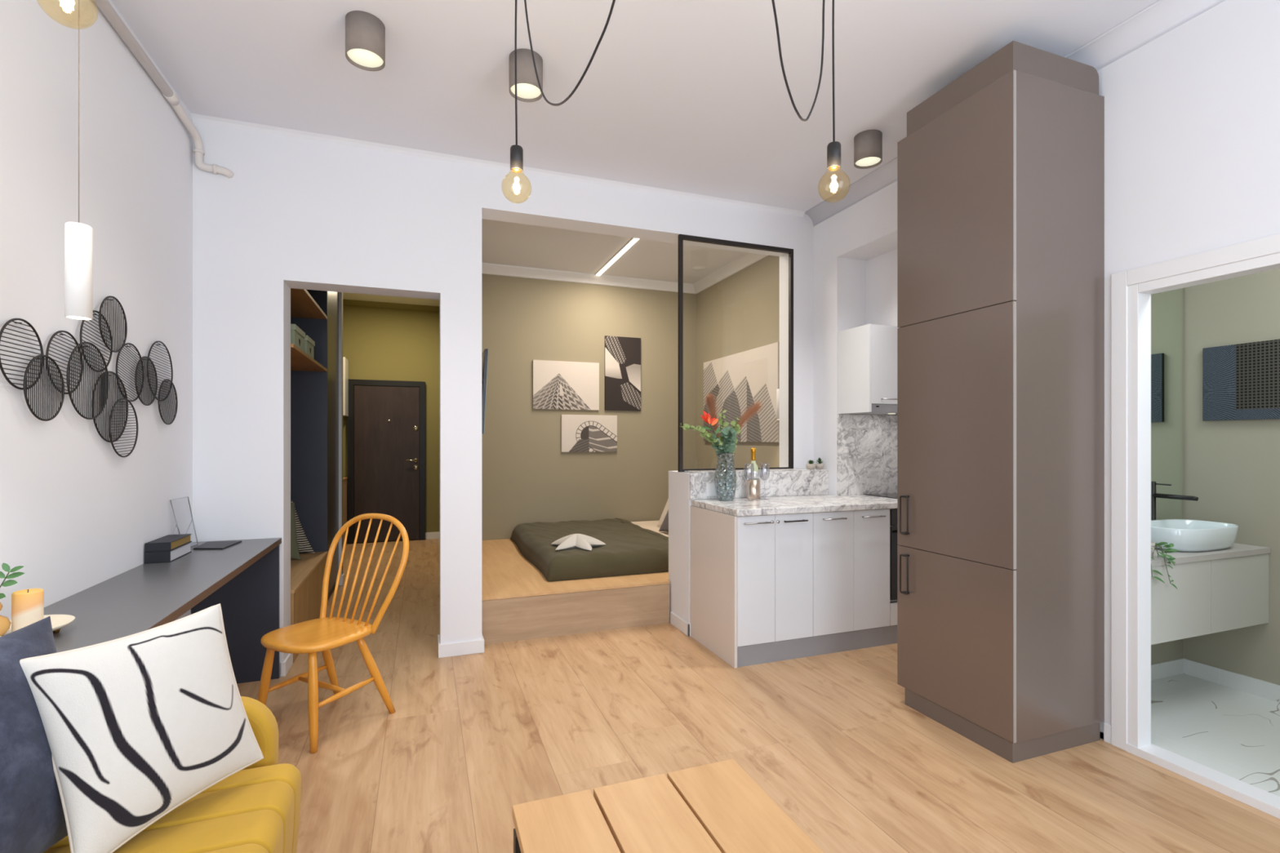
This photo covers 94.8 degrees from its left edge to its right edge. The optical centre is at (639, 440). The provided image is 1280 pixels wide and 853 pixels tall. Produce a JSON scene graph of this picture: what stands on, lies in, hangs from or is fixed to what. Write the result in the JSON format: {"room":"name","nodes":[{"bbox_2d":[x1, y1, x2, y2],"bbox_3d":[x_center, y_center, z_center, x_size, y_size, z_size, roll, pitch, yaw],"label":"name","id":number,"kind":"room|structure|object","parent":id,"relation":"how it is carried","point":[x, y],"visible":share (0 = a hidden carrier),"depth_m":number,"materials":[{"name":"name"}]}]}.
{"room":"studio apartment","nodes":[
{"label":"studio apartment","id":0,"kind":"room"},
{"bbox_2d":[0,0,192,620],"bbox_3d":[-2.447,-0.340,3.068,0.171,3.300,9.550,0,0,-20],"label":"wall","id":1,"kind":"structure","parent":0,"point":[77,515],"depth_m":2.16,"materials":[{"name":"white paint"}]},
{"bbox_2d":[0,295,177,457],"bbox_3d":[-2.047,-0.247,2.271,0.026,0.626,1.278,0,0,-20],"label":"wall sculpture","id":2,"kind":"object","parent":1,"relation":"attached to","point":[103,381],"visible":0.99,"depth_m":2.20,"materials":[{"name":"black metal"}]},
{"bbox_2d":[93,0,233,177],"bbox_3d":[-1.489,-1.541,0.994,0.184,0.235,4.656,0,0,-20],"label":"pipe","id":3,"kind":"object","parent":1,"relation":"attached to","point":[104,6],"visible":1,"depth_m":2.66,"materials":[{"name":"metal"}]},
{"bbox_2d":[342,292,342,574],"bbox_3d":[-3.336,-0.240,6.387,0.459,3.100,2.406,0,0,-20],"label":"wall","id":4,"kind":"structure","parent":0,"point":[342,292],"depth_m":5.39,"materials":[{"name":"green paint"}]},
{"bbox_2d":[338,292,342,575],"bbox_3d":[-2.715,-0.285,5.333,0.026,3.010,0.002,0,0,-20],"label":"trim","id":5,"kind":"structure","parent":4,"relation":"attached to","point":[340,293],"depth_m":5.33,"materials":[{"name":"white paint"}]},
{"bbox_2d":[342,356,348,416],"bbox_3d":[-3.702,-0.665,7.287,0.132,0.710,0.335,0,0,-20],"label":"upper cabinet","id":6,"kind":"object","parent":4,"relation":"attached to","point":[345,362],"visible":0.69,"depth_m":7.21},
{"bbox_2d":[338,532,439,586],"bbox_3d":[-2.844,1.265,6.561,1.245,0.090,2.420,0,0,-20],"label":"baseboard","id":7,"kind":"structure","parent":4,"relation":"attached to","point":[428,535],"depth_m":7.85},
{"bbox_2d":[342,305,439,543],"bbox_3d":[-3.314,-0.240,7.758,1.550,3.100,0.150,0,0,-20],"label":"wall","id":8,"kind":"structure","parent":0,"point":[380,344],"depth_m":7.75,"materials":[{"name":"green paint"}]},
{"bbox_2d":[347,378,425,544],"bbox_3d":[-3.274,0.263,7.627,0.925,2.095,0.124,0,0,-20],"label":"door","id":9,"kind":"structure","parent":8,"relation":"in","point":[386,419],"depth_m":7.64,"materials":[{"name":"brown wood"}]},
{"bbox_2d":[342,298,439,311],"bbox_3d":[-3.248,-1.760,7.659,1.245,0.060,0.080,0,0,-20],"label":"trim","id":10,"kind":"structure","parent":8,"relation":"attached to","point":[345,302],"depth_m":7.65,"materials":[{"name":"green paint"}]},
{"bbox_2d":[192,121,817,676],"bbox_3d":[-0.204,-0.340,3.951,4.649,3.300,0.355,0,0,-20],"label":"wall","id":11,"kind":"structure","parent":0,"point":[296,213],"depth_m":3.45,"materials":[{"name":"white paint"}]},
{"bbox_2d":[280,633,484,676],"bbox_3d":[-1.513,1.270,3.550,1.097,0.080,0.202,0,0,-20],"label":"baseboard","id":12,"kind":"structure","parent":11,"relation":"attached to","point":[454,649],"depth_m":3.59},
{"bbox_2d":[191,113,805,217],"bbox_3d":[-0.565,-1.715,3.788,3.859,0.030,0.030,0,0,-20],"label":"trim","id":13,"kind":"structure","parent":11,"relation":"attached to","point":[196,117],"depth_m":3.60,"materials":[{"name":"white paint"}]},
{"bbox_2d":[670,612,690,636],"bbox_3d":[0.285,1.269,4.093,0.032,0.082,0.307,0,0,-20],"label":"baseboard","id":14,"kind":"structure","parent":11,"relation":"attached to","point":[683,626],"depth_m":4.07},
{"bbox_2d":[678,234,793,471],"bbox_3d":[0.713,-0.615,4.292,0.939,1.665,0.030,0,0,-20],"label":"window","id":15,"kind":"structure","parent":11,"relation":"in","point":[681,237],"depth_m":4.25,"materials":[{"name":"black metal"}]},
{"bbox_2d":[684,468,828,472],"bbox_3d":[0.849,0.211,4.229,1.080,0.006,0.180,0,0,-20],"label":"marble ledge","id":16,"kind":"object","parent":11,"relation":"on","point":[777,469],"visible":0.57,"depth_m":4.15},
{"bbox_2d":[689,470,828,499],"bbox_3d":[0.860,0.304,4.145,1.118,0.178,0.014,0,0,-20],"label":"marble upstand","id":17,"kind":"object","parent":11,"relation":"attached to","point":[808,482],"visible":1,"depth_m":4.16,"materials":[{"name":"stone"}]},
{"bbox_2d":[706,483,716,496],"bbox_3d":[0.486,0.332,3.995,0.076,0.087,0.008,0,0,-20],"label":"wall socket","id":18,"kind":"object","parent":17,"relation":"attached to","point":[710,487],"visible":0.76,"depth_m":3.99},
{"bbox_2d":[342,218,746,306],"bbox_3d":[-1.296,-1.890,6.159,4.470,0.200,4.545,0,0,-20],"label":"ceiling","id":19,"kind":"structure","parent":0,"point":[507,243],"depth_m":5.67,"materials":[{"name":"paint"}]},
{"bbox_2d":[595,237,639,275],"bbox_3d":[-0.125,-1.781,5.429,0.052,0.018,1.895,0,0,-20],"label":"recessed light","id":20,"kind":"object","parent":19,"relation":"in","point":[633,241],"visible":0.64,"depth_m":5.65,"materials":[{"name":"white plastic"}]},
{"bbox_2d":[481,273,696,540],"bbox_3d":[-0.541,-0.240,6.444,2.756,3.100,0.134,0,0,-20],"label":"wall","id":21,"kind":"structure","parent":0,"point":[526,477],"depth_m":6.32,"materials":[{"name":"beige paint"}]},
{"bbox_2d":[533,360,599,410],"bbox_3d":[-0.782,-0.590,6.270,0.714,0.512,0.022,0,0,-20],"label":"print","id":22,"kind":"object","parent":21,"relation":"attached to","point":[557,384],"visible":1,"depth_m":6.26},
{"bbox_2d":[481,262,695,293],"bbox_3d":[-0.567,-1.744,6.322,2.624,0.092,0.076,0,0,-20],"label":"trim","id":23,"kind":"structure","parent":21,"relation":"attached to","point":[486,268],"depth_m":6.29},
{"bbox_2d":[560,414,617,452],"bbox_3d":[-0.545,-0.082,6.358,0.618,0.397,0.022,0,0,-20],"label":"print","id":24,"kind":"object","parent":21,"relation":"attached to","point":[579,433],"visible":1,"depth_m":6.34},
{"bbox_2d":[604,335,640,410],"bbox_3d":[-0.188,-0.740,6.489,0.416,0.810,0.022,0,0,-20],"label":"print","id":25,"kind":"object","parent":21,"relation":"attached to","point":[622,354],"visible":1,"depth_m":6.48},
{"bbox_2d":[111,0,1157,211],"bbox_3d":[0.229,-1.860,1.633,4.200,0.260,5.005,0,0,-20],"label":"ceiling","id":26,"kind":"structure","parent":0,"point":[691,96],"depth_m":2.74,"materials":[{"name":"paint"}]},
{"bbox_2d":[59,0,73,10],"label":"lamp","id":27,"kind":"object","parent":26,"relation":"hanging from","point":[62,1],"depth_m":1.21,"materials":[{"name":"white glass"}]},
{"bbox_2d":[59,0,73,10],"bbox_3d":[-1.175,-0.946,1.208,0.095,0.181,0.095,0,0,-20],"label":"socket","id":28,"kind":"object","parent":27,"relation":"attached to","point":[62,1],"depth_m":1.21,"materials":[{"name":"metal"}]},
{"bbox_2d":[64,0,93,319],"bbox_3d":[-1.429,-1.022,1.500,0.052,1.417,0.052,0,0,-20],"label":"pendant","id":29,"kind":"object","parent":26,"relation":"hanging from","point":[78,237],"visible":1,"depth_m":1.48,"materials":[{"name":"white glass"}]},
{"bbox_2d":[345,10,385,71],"bbox_3d":[-1.138,-1.655,2.441,0.150,0.150,0.150,0,0,-20],"label":"spotlight","id":30,"kind":"object","parent":26,"relation":"attached to","point":[365,33],"visible":1,"depth_m":2.39,"materials":[{"name":"metal"}]},
{"bbox_2d":[346,48,383,67],"bbox_3d":[-1.138,-1.595,2.441,0.137,0.008,0.137,0,0,-20],"label":"diffuser","id":31,"kind":"object","parent":30,"relation":"attached to","point":[358,57],"depth_m":2.44,"materials":[{"name":"beige"}]},
{"bbox_2d":[510,0,523,173],"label":"lamp","id":32,"kind":"object","parent":26,"relation":"hanging from","point":[516,151],"depth_m":1.90,"materials":[{"name":"black metal"}]},
{"bbox_2d":[510,144,523,192],"bbox_3d":[-0.398,-0.861,1.901,0.095,0.181,0.095,0,0,-20],"label":"socket","id":33,"kind":"object","parent":32,"relation":"attached to","point":[516,151],"depth_m":1.89,"materials":[{"name":"black metal"}]},
{"bbox_2d":[509,48,542,102],"bbox_3d":[-0.517,-1.655,2.670,0.150,0.150,0.150,0,0,-20],"label":"spotlight","id":34,"kind":"object","parent":26,"relation":"attached to","point":[528,90],"visible":0.91,"depth_m":2.62,"materials":[{"name":"metal"}]},
{"bbox_2d":[510,83,541,98],"bbox_3d":[-0.517,-1.595,2.670,0.137,0.008,0.137,0,0,-20],"label":"diffuser","id":35,"kind":"object","parent":34,"relation":"attached to","point":[524,91],"depth_m":2.68,"materials":[{"name":"beige"}]},
{"bbox_2d":[524,0,615,106],"label":"cable","id":36,"kind":"object","parent":26,"relation":"hanging from","point":[569,96],"depth_m":1.60,"materials":[{"name":"black rubber"}]},
{"bbox_2d":[771,0,825,121],"label":"cable","id":37,"kind":"object","parent":26,"relation":"hanging from","point":[773,2],"depth_m":1.63,"materials":[{"name":"black rubber"}]},
{"bbox_2d":[826,0,840,171],"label":"lamp","id":38,"kind":"object","parent":26,"relation":"hanging from","point":[833,155],"depth_m":1.82,"materials":[{"name":"black metal"}]},
{"bbox_2d":[826,141,840,191],"bbox_3d":[0.599,-0.831,1.820,0.095,0.181,0.095,0,0,-20],"label":"socket","id":39,"kind":"object","parent":38,"relation":"attached to","point":[833,148],"depth_m":1.81,"materials":[{"name":"black metal"}]},
{"bbox_2d":[853,129,882,168],"bbox_3d":[1.295,-1.655,3.345,0.150,0.150,0.150,0,0,-20],"label":"spotlight","id":40,"kind":"object","parent":26,"relation":"attached to","point":[868,144],"visible":1,"depth_m":3.29,"materials":[{"name":"metal"}]},
{"bbox_2d":[855,156,880,166],"bbox_3d":[1.295,-1.595,3.345,0.137,0.008,0.137,0,0,-20],"label":"diffuser","id":41,"kind":"object","parent":40,"relation":"attached to","point":[860,161],"depth_m":3.35,"materials":[{"name":"beige"}]},
{"bbox_2d":[696,255,779,468],"bbox_3d":[1.096,-0.240,5.798,0.132,3.100,2.211,0,0,-20],"label":"wall","id":42,"kind":"structure","parent":0,"point":[740,313],"depth_m":5.92,"materials":[{"name":"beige paint"}]},
{"bbox_2d":[693,252,768,293],"bbox_3d":[0.999,-1.744,5.759,0.076,0.092,2.205,0,0,-20],"label":"trim","id":43,"kind":"structure","parent":42,"relation":"attached to","point":[748,259],"depth_m":6.01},
{"bbox_2d":[703,342,779,442],"bbox_3d":[0.975,-0.432,5.897,0.022,0.885,1.470,0,0,-20],"label":"print","id":44,"kind":"object","parent":42,"relation":"attached to","point":[736,380],"visible":0.88,"depth_m":5.68},
{"bbox_2d":[236,538,1279,852],"bbox_3d":[-0.008,1.345,3.967,5.370,0.130,9.550,0,0,-20],"label":"floor","id":45,"kind":"structure","parent":0,"point":[833,740],"depth_m":2.50,"materials":[{"name":"brown wood"}]},
{"bbox_2d":[44,537,281,684],"bbox_3d":[-1.853,0.924,2.301,0.412,0.772,1.929,0,0,-20],"label":"desk","id":46,"kind":"object","parent":45,"relation":"on","point":[242,577],"visible":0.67,"depth_m":2.45,"materials":[{"name":"laminate"}]},
{"bbox_2d":[0,614,75,636],"bbox_3d":[-1.682,0.520,1.607,0.204,0.035,0.204,0,0,-20],"label":"round tray","id":47,"kind":"object","parent":46,"relation":"on","point":[58,621],"visible":0.25,"depth_m":1.67,"materials":[{"name":"beige ceramic"}]},
{"bbox_2d":[0,602,10,635],"bbox_3d":[-1.708,0.467,1.550,0.072,0.100,0.072,0,0,-20],"label":"bud vase","id":48,"kind":"object","parent":47,"relation":"on","point":[5,624],"visible":0.97,"depth_m":1.55,"materials":[{"name":"orange ceramic"}]},
{"bbox_2d":[0,563,24,599],"bbox_3d":[-1.687,0.376,1.542,0.102,0.106,0.056,0,0,-20],"label":"leafy sprig","id":49,"kind":"object","parent":48,"relation":"on","point":[6,567],"visible":1,"depth_m":1.56,"materials":[{"name":"green plant"}]},
{"bbox_2d":[11,588,44,632],"bbox_3d":[-1.662,0.460,1.599,0.061,0.114,0.061,0,0,-20],"label":"pillar candle","id":50,"kind":"object","parent":47,"relation":"on","point":[27,605],"visible":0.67,"depth_m":1.58,"materials":[{"name":"wax"}]},
{"bbox_2d":[144,542,191,564],"bbox_3d":[-2.171,0.512,2.716,0.094,0.050,0.258,0,0,-20],"label":"hardcover book","id":51,"kind":"object","parent":46,"relation":"on","point":[157,557],"visible":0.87,"depth_m":2.61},
{"bbox_2d":[144,533,191,551],"bbox_3d":[-2.170,0.468,2.716,0.094,0.038,0.253,0,0,-20],"label":"hardcover book","id":52,"kind":"object","parent":51,"relation":"on","point":[169,542],"visible":1,"depth_m":2.65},
{"bbox_2d":[169,496,198,548],"bbox_3d":[-2.259,0.409,2.917,0.072,0.254,0.168,0,0,-20],"label":"photo frame","id":53,"kind":"object","parent":46,"relation":"on","point":[176,524],"visible":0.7,"depth_m":2.97,"materials":[{"name":"metal"}]},
{"bbox_2d":[193,540,241,549],"bbox_3d":[-2.163,0.534,3.016,0.161,0.007,0.245,0,0,-20],"label":"slate board","id":54,"kind":"object","parent":46,"relation":"on","point":[211,544],"visible":1,"depth_m":3.01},
{"bbox_2d":[43,696,301,852],"bbox_3d":[-1.047,0.940,0.773,0.810,0.740,1.735,0,0,-20],"label":"sofa","id":55,"kind":"object","parent":45,"relation":"on","point":[256,808],"visible":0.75,"depth_m":1.40,"materials":[{"name":"fabric"}]},
{"bbox_2d":[0,616,67,852],"bbox_3d":[-1.292,0.629,1.109,0.265,0.445,0.520,0,0,0],"label":"throw cushion","id":56,"kind":"object","parent":55,"relation":"on","point":[33,820],"visible":0.55,"depth_m":1.17,"materials":[{"name":"blue fabric"}]},
{"bbox_2d":[19,603,263,852],"bbox_3d":[-1.125,0.637,1.377,0.215,0.458,0.419,0,0,23],"label":"throw cushion","id":57,"kind":"object","parent":55,"relation":"on","point":[137,726],"visible":1,"depth_m":1.28,"materials":[{"name":"fabric"}]},
{"bbox_2d":[43,763,301,852],"bbox_3d":[-0.986,0.995,0.809,0.670,0.250,1.500,0,0,-20],"label":"seat cushion","id":58,"kind":"object","parent":55,"relation":"on","point":[256,808],"depth_m":1.37,"materials":[{"name":"yellow fabric"}]},
{"bbox_2d":[290,288,328,662],"bbox_3d":[-2.473,-0.215,4.020,0.436,3.050,1.325,0,0,-20],"label":"open closet","id":59,"kind":"object","parent":45,"relation":"on","point":[308,308],"visible":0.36,"depth_m":4.64,"materials":[{"name":"blue laminate"}]},
{"bbox_2d":[290,502,301,559],"bbox_3d":[-2.653,0.664,4.340,0.285,0.430,0.144,0,0,-20],"label":"bench cushion","id":60,"kind":"object","parent":59,"relation":"on","point":[295,553],"visible":0.23,"depth_m":4.34,"materials":[{"name":"green fabric"}]},
{"bbox_2d":[290,324,305,351],"bbox_3d":[-2.332,-0.648,3.739,0.312,0.149,0.330,0,0,-20],"label":"storage box","id":61,"kind":"object","parent":59,"relation":"on","point":[297,335],"visible":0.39,"depth_m":3.73,"materials":[{"name":"green cardboard"}]},
{"bbox_2d":[290,500,315,553],"bbox_3d":[-2.702,0.654,4.553,0.340,0.449,0.098,0,0,-20],"label":"bench cushion","id":62,"kind":"object","parent":59,"relation":"on","point":[304,545],"visible":0.29,"depth_m":4.56,"materials":[{"name":"black fabric"}]},
{"bbox_2d":[290,288,327,319],"bbox_3d":[-2.463,-0.980,4.013,0.414,0.022,1.305,0,0,-20],"label":"shelf","id":63,"kind":"object","parent":59,"relation":"attached to","point":[303,306],"depth_m":4.27,"materials":[{"name":"brown wood"}]},
{"bbox_2d":[290,343,327,372],"bbox_3d":[-2.463,-0.562,4.013,0.414,0.022,1.305,0,0,-20],"label":"shelf","id":64,"kind":"object","parent":59,"relation":"attached to","point":[300,362],"depth_m":4.20,"materials":[{"name":"brown wood"}]},
{"bbox_2d":[304,335,315,358],"bbox_3d":[-2.467,-0.648,4.105,0.312,0.149,0.290,0,0,-20],"label":"storage box","id":65,"kind":"object","parent":59,"relation":"on","point":[309,343],"visible":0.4,"depth_m":4.10,"materials":[{"name":"green cardboard"}]},
{"bbox_2d":[257,513,408,753],"bbox_3d":[-1.451,0.842,2.769,0.554,0.946,0.541,0,0,26],"label":"spindle chair","id":66,"kind":"object","parent":45,"relation":"on","point":[323,634],"visible":0.99,"depth_m":2.77,"materials":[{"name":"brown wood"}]},
{"bbox_2d":[327,291,338,599],"bbox_3d":[-2.817,-0.215,4.947,0.432,3.050,0.651,0,0,-20],"label":"wardrobe","id":67,"kind":"object","parent":45,"relation":"on","point":[332,296],"visible":0.23,"depth_m":4.98,"materials":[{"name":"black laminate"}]},
{"bbox_2d":[342,477,347,546],"bbox_3d":[-3.672,0.885,7.189,0.123,0.850,0.541,0,0,-20],"label":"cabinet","id":68,"kind":"object","parent":45,"relation":"on","point":[344,479],"visible":0.26,"depth_m":7.27,"materials":[{"name":"brown wood"}]},
{"bbox_2d":[481,538,669,644],"bbox_3d":[-0.188,1.160,5.296,2.621,0.300,2.263,0,0,-20],"label":"platform","id":69,"kind":"object","parent":45,"relation":"on","point":[518,602],"visible":0.38,"depth_m":4.07,"materials":[{"name":"brown wood"}]},
{"bbox_2d":[631,520,668,537],"bbox_3d":[0.005,0.947,5.520,2.030,0.124,1.885,0,0,-20],"label":"mattress","id":70,"kind":"object","parent":69,"relation":"on","point":[650,525],"visible":0.06,"depth_m":6.12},
{"bbox_2d":[510,517,668,582],"bbox_3d":[-0.455,0.916,5.342,1.215,0.187,2.012,0,0,-20],"label":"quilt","id":71,"kind":"object","parent":70,"relation":"on","point":[629,548],"visible":0.81,"depth_m":4.63,"materials":[{"name":"fabric"}]},
{"bbox_2d":[551,533,605,551],"bbox_3d":[-0.481,0.797,4.676,0.436,0.121,0.445,0,0,-20],"label":"cushion","id":72,"kind":"object","parent":71,"relation":"on","point":[581,541],"visible":0.91,"depth_m":4.60,"materials":[{"name":"white fabric"}]},
{"bbox_2d":[512,759,824,852],"bbox_3d":[0.174,1.100,1.001,0.610,0.420,1.158,0,0,-20],"label":"coffee table","id":73,"kind":"object","parent":45,"relation":"on","point":[716,807],"visible":1,"depth_m":1.39,"materials":[{"name":"brown wood"}]},
{"bbox_2d":[690,506,897,668],"bbox_3d":[1.270,0.873,3.960,1.756,0.875,0.620,0,0,-20],"label":"base cabinet","id":74,"kind":"object","parent":45,"relation":"on","point":[765,588],"depth_m":3.59,"materials":[{"name":"laminate"}]},
{"bbox_2d":[692,494,897,516],"bbox_3d":[1.280,0.414,3.966,1.766,0.040,0.610,0,0,-20],"label":"countertop","id":75,"kind":"structure","parent":74,"relation":"on","point":[738,507],"depth_m":3.73,"materials":[{"name":"stone"}]},
{"bbox_2d":[714,453,737,501],"bbox_3d":[0.568,0.237,3.908,0.148,0.312,0.148,0,0,-20],"label":"glass vase","id":76,"kind":"object","parent":75,"relation":"on","point":[717,456],"visible":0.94,"depth_m":3.89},
{"bbox_2d":[679,422,726,477],"bbox_3d":[0.412,0.125,3.782,0.402,0.476,0.074,0,0,-31],"label":"stem","id":77,"kind":"object","parent":76,"relation":"in","point":[686,426],"visible":1,"depth_m":3.77,"materials":[{"name":"green plant"}]},
{"bbox_2d":[700,410,725,495],"bbox_3d":[0.488,0.084,3.835,0.220,0.560,0.048,0,0,-32],"label":"flower","id":78,"kind":"object","parent":76,"relation":"in","point":[706,418],"visible":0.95,"depth_m":3.81,"materials":[{"name":"red plant"}]},
{"bbox_2d":[703,391,724,461],"bbox_3d":[0.477,0.015,3.915,0.148,0.698,0.119,0,0,-35],"label":"pampas plume","id":79,"kind":"object","parent":76,"relation":"in","point":[710,402],"visible":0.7,"depth_m":3.90},
{"bbox_2d":[710,434,729,479],"bbox_3d":[0.505,0.159,3.866,0.165,0.410,0.101,0,0,-20],"label":"stem","id":80,"kind":"object","parent":76,"relation":"in","point":[717,447],"visible":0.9,"depth_m":3.86,"materials":[{"name":"green plant"}]},
{"bbox_2d":[720,426,737,463],"bbox_3d":[0.576,0.132,3.899,0.125,0.463,0.131,0,0,-20],"label":"stem","id":81,"kind":"object","parent":76,"relation":"in","point":[730,438],"visible":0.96,"depth_m":3.88,"materials":[{"name":"green plant"}]},
{"bbox_2d":[725,417,741,488],"bbox_3d":[0.605,0.103,3.915,0.134,0.522,0.078,0,0,0],"label":"stem","id":82,"kind":"object","parent":76,"relation":"in","point":[737,427],"visible":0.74,"depth_m":3.92,"materials":[{"name":"green plant"}]},
{"bbox_2d":[724,399,763,457],"bbox_3d":[0.708,0.032,4.002,0.330,0.662,0.120,0,0,-20],"label":"pampas plume","id":83,"kind":"object","parent":76,"relation":"in","point":[749,412],"visible":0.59,"depth_m":4.00},
{"bbox_2d":[743,463,754,500],"bbox_3d":[0.722,0.271,3.901,0.068,0.245,0.068,0,0,5],"label":"wine glass","id":84,"kind":"object","parent":75,"relation":"on","point":[744,464],"visible":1,"depth_m":3.90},
{"bbox_2d":[743,463,754,480],"bbox_3d":[0.722,0.207,3.901,0.068,0.117,0.068,0,0,-20],"label":"bowl","id":85,"kind":"object","parent":84,"relation":"on","point":[744,464],"depth_m":3.90,"materials":[{"name":"clear glass"}]},
{"bbox_2d":[746,480,759,499],"bbox_3d":[0.773,0.330,4.016,0.092,0.128,0.092,0,0,-20],"label":"wine cooler","id":86,"kind":"object","parent":75,"relation":"on","point":[753,486],"visible":0.91,"depth_m":3.98,"materials":[{"name":"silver metal"}]},
{"bbox_2d":[747,448,759,479],"bbox_3d":[0.773,0.217,4.016,0.076,0.340,0.076,0,0,-20],"label":"wine bottle","id":87,"kind":"object","parent":86,"relation":"in","point":[750,471],"visible":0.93,"depth_m":4.00,"materials":[{"name":"clear glass"}]},
{"bbox_2d":[888,508,899,601],"bbox_3d":[1.831,0.738,4.085,0.618,0.605,0.503,0,0,-20],"label":"oven","id":88,"kind":"object","parent":74,"relation":"in","point":[893,512],"visible":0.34,"depth_m":3.79,"materials":[{"name":"metal"}]},
{"bbox_2d":[897,40,1104,763],"bbox_3d":[1.653,-0.159,2.769,0.580,2.938,0.622,0,0,-20],"label":"tall cabinet","id":89,"kind":"object","parent":45,"relation":"on","point":[1001,169],"visible":1,"depth_m":2.52,"materials":[{"name":"beige laminate"}]},
{"bbox_2d":[846,235,897,602],"bbox_3d":[2.018,-0.065,3.835,0.680,2.750,1.400,0,0,-20],"label":"wall","id":90,"kind":"structure","parent":0,"point":[872,272],"depth_m":4.25,"materials":[{"name":"white paint"}]},
{"bbox_2d":[837,413,897,495],"bbox_3d":[1.730,0.100,4.348,0.656,0.586,0.014,0,0,-20],"label":"backsplash","id":91,"kind":"structure","parent":90,"relation":"attached to","point":[867,444],"depth_m":4.32,"materials":[{"name":"stone"}]},
{"bbox_2d":[837,324,897,413],"bbox_3d":[1.787,-0.489,4.186,0.649,0.590,0.357,0,0,-20],"label":"upper cabinet","id":92,"kind":"object","parent":90,"relation":"attached to","point":[867,354],"visible":0.62,"depth_m":4.00,"materials":[{"name":"wood"}]},
{"bbox_2d":[848,404,897,415],"bbox_3d":[1.791,-0.219,4.206,0.629,0.058,0.321,0,0,-20],"label":"hood","id":93,"kind":"object","parent":92,"relation":"attached to","point":[877,409],"visible":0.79,"depth_m":4.01,"materials":[{"name":"metal"}]},
{"bbox_2d":[813,0,1279,739],"bbox_3d":[2.195,-0.340,2.256,0.080,3.300,4.815,0,0,-20],"label":"wall","id":94,"kind":"structure","parent":0,"point":[1192,113],"depth_m":2.36,"materials":[{"name":"white paint"}]},
{"bbox_2d":[804,0,1225,226],"bbox_3d":[2.088,-1.684,2.297,0.092,0.092,4.665,0,0,-20],"label":"trim","id":95,"kind":"structure","parent":94,"relation":"attached to","point":[1160,17],"depth_m":2.52,"materials":[{"name":"paint"}]},
{"bbox_2d":[1103,722,1111,743],"bbox_3d":[2.481,1.270,1.348,0.012,0.080,2.612,0,0,-20],"label":"baseboard","id":96,"kind":"structure","parent":94,"relation":"attached to","point":[1107,727],"depth_m":2.56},
{"bbox_2d":[1111,233,1279,751],"bbox_3d":[2.249,0.295,2.087,0.092,2.030,1.001,0,0,-20],"label":"trim","id":97,"kind":"structure","parent":94,"relation":"attached to","point":[1131,290],"depth_m":2.47,"materials":[{"name":"wood"}]},
{"bbox_2d":[1126,743,1279,818],"bbox_3d":[2.245,1.294,2.107,0.099,0.033,0.841,0,0,-20],"label":"trim","id":98,"kind":"structure","parent":94,"relation":"attached to","point":[1264,801],"depth_m":2.24,"materials":[{"name":"wood"}]},
{"bbox_2d":[1151,639,1182,664],"bbox_3d":[2.535,-0.005,3.139,1.170,2.570,0.104,0,0,-20],"label":"wall","id":99,"kind":"structure","parent":0,"point":[1172,650],"depth_m":3.21,"materials":[{"name":"green paint"}]},
{"bbox_2d":[1151,288,1182,519],"bbox_3d":[2.520,-0.375,3.073,0.995,1.790,0.008,0,0,-20],"label":"bathroom mirror","id":100,"kind":"object","parent":99,"relation":"attached to","point":[1166,307],"visible":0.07,"depth_m":3.20,"materials":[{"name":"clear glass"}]},
{"bbox_2d":[1151,542,1271,644],"bbox_3d":[2.627,0.715,2.924,0.924,0.374,0.359,0,0,-20],"label":"bathroom vanity","id":101,"kind":"object","parent":99,"relation":"attached to","point":[1221,590],"visible":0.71,"depth_m":2.75,"materials":[{"name":"wood"}]},
{"bbox_2d":[1151,541,1178,589],"bbox_3d":[2.318,0.556,2.639,0.170,0.198,0.154,0,0,-20],"label":"potted plant","id":102,"kind":"object","parent":101,"relation":"on","point":[1153,544],"visible":0.41,"depth_m":2.62,"materials":[{"name":"green plant"}]},
{"bbox_2d":[1151,481,1198,520],"bbox_3d":[2.744,0.370,3.039,0.048,0.314,0.215,0,0,-20],"label":"tap","id":103,"kind":"object","parent":101,"relation":"on","point":[1153,495],"visible":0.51,"depth_m":3.09,"materials":[{"name":"black metal"}]},
{"bbox_2d":[1151,519,1238,551],"bbox_3d":[2.712,0.471,2.935,0.500,0.114,0.290,0,0,-20],"label":"vessel basin","id":104,"kind":"object","parent":101,"relation":"in","point":[1186,535],"visible":0.77,"depth_m":2.81,"materials":[{"name":"white ceramic"}]},
{"bbox_2d":[1182,268,1279,685],"bbox_3d":[3.434,-0.005,2.234,0.110,2.570,2.216,0,0,-20],"label":"wall","id":105,"kind":"structure","parent":0,"point":[1232,467],"depth_m":3.05,"materials":[{"name":"green paint"}]},
{"bbox_2d":[1151,657,1279,702],"bbox_3d":[2.887,1.239,2.086,1.020,0.082,2.116,0,0,-20],"label":"baseboard","id":106,"kind":"structure","parent":105,"relation":"attached to","point":[1260,688],"depth_m":3.11,"materials":[{"name":"white tile"}]},
{"bbox_2d":[1202,338,1279,421],"bbox_3d":[3.160,-0.302,2.780,0.022,0.388,0.800,0,0,-20],"label":"print","id":107,"kind":"object","parent":105,"relation":"attached to","point":[1241,381],"visible":1,"depth_m":3.00},
{"bbox_3d":[-1.479,-0.240,4.920,0.059,3.100,2.345,0,0,-20],"label":"wall","id":108,"kind":"structure","parent":0,"visible":0},
{"bbox_2d":[481,348,488,434],"bbox_3d":[-1.287,-0.352,4.620,0.092,0.609,0.960,0,0,-20],"label":"television","id":109,"kind":"object","parent":108,"relation":"attached to","point":[485,353],"visible":0.33,"depth_m":4.18,"materials":[{"name":"black metal"}]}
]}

